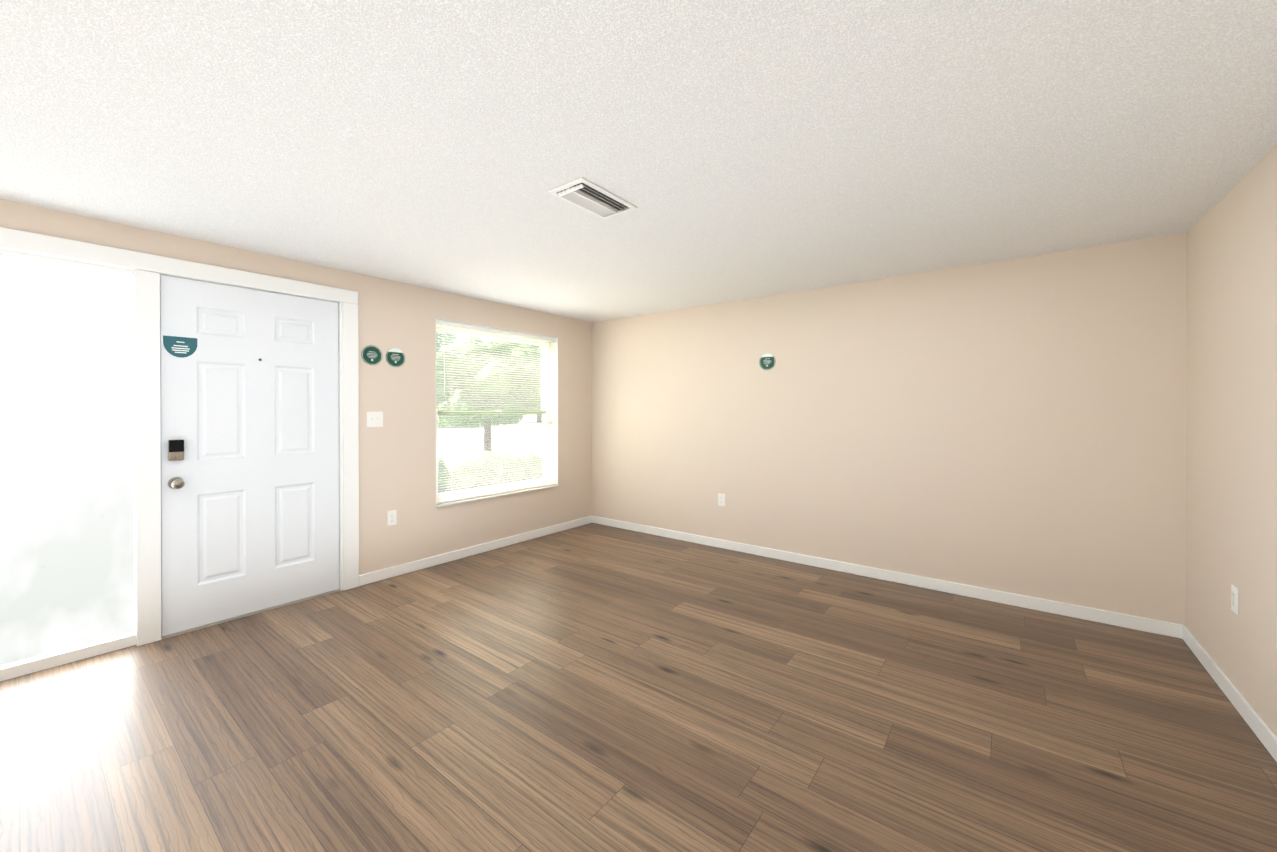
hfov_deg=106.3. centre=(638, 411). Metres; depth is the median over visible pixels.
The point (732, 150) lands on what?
ceiling
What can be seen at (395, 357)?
round sign
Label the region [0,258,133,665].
window
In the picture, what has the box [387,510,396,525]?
outlet
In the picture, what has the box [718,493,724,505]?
outlet
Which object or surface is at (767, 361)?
round sign
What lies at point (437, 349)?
tree
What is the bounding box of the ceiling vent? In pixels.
[548,177,636,218]
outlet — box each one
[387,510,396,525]
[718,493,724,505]
[1231,584,1238,614]
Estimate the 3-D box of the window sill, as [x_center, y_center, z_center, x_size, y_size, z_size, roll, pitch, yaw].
[-1.292,0.785,4.530,0.117,0.018,1.360,0,0,38]
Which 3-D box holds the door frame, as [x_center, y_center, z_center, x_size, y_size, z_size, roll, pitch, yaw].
[-2.801,0.207,2.655,0.213,2.144,2.245,0,0,38]
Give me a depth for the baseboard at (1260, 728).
2.08 m
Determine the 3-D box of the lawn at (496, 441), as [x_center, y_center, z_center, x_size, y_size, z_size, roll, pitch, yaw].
[-10.576,1.374,27.093,130.000,0.100,150.000,0,0,38]
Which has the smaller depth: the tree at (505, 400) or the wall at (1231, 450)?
the wall at (1231, 450)
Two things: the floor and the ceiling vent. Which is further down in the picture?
the floor
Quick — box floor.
[0,523,1276,851]
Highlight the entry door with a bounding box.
[160,275,338,635]
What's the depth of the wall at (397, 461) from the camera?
3.79 m
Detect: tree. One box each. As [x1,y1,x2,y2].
[436,331,456,408]
[436,335,540,450]
[496,341,541,421]
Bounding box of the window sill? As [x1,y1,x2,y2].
[436,484,558,507]
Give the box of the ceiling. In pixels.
[0,0,1276,321]
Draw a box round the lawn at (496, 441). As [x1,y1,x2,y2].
[438,415,542,492]
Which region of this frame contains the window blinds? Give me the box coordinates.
[436,319,555,503]
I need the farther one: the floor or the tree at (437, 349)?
the tree at (437, 349)
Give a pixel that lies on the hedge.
(509, 466)
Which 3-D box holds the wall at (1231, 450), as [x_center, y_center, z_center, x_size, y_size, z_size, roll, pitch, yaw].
[1.136,0.151,0.010,0.200,2.280,7.000,0,0,38]
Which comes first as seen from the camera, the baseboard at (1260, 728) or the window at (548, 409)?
the baseboard at (1260, 728)
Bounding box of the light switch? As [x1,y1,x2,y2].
[367,412,382,426]
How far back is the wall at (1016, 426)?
3.41 m
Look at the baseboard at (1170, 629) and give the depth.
3.42 m
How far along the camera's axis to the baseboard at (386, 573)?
4.15 m
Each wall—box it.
[0,199,591,574]
[592,233,1186,624]
[1185,145,1276,736]
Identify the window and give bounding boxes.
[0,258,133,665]
[436,318,557,501]
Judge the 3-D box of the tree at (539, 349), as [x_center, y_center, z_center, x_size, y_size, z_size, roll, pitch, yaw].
[-11.230,-3.899,54.138,12.079,10.237,11.171,0,0,38]
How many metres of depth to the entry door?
2.99 m
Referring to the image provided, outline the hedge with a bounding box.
[438,449,542,493]
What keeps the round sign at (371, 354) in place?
attached to the wall at (397, 461)
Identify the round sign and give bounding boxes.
[361,345,381,364]
[386,348,404,366]
[759,353,775,369]
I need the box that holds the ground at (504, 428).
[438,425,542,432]
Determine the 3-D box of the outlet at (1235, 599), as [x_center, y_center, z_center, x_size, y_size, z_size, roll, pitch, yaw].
[2.612,0.824,2.099,0.007,0.115,0.070,0,0,38]
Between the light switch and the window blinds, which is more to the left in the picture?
the light switch
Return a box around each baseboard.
[359,516,590,585]
[591,516,1178,637]
[1179,624,1276,761]
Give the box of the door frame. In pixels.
[0,227,358,680]
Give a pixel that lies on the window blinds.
(472, 327)

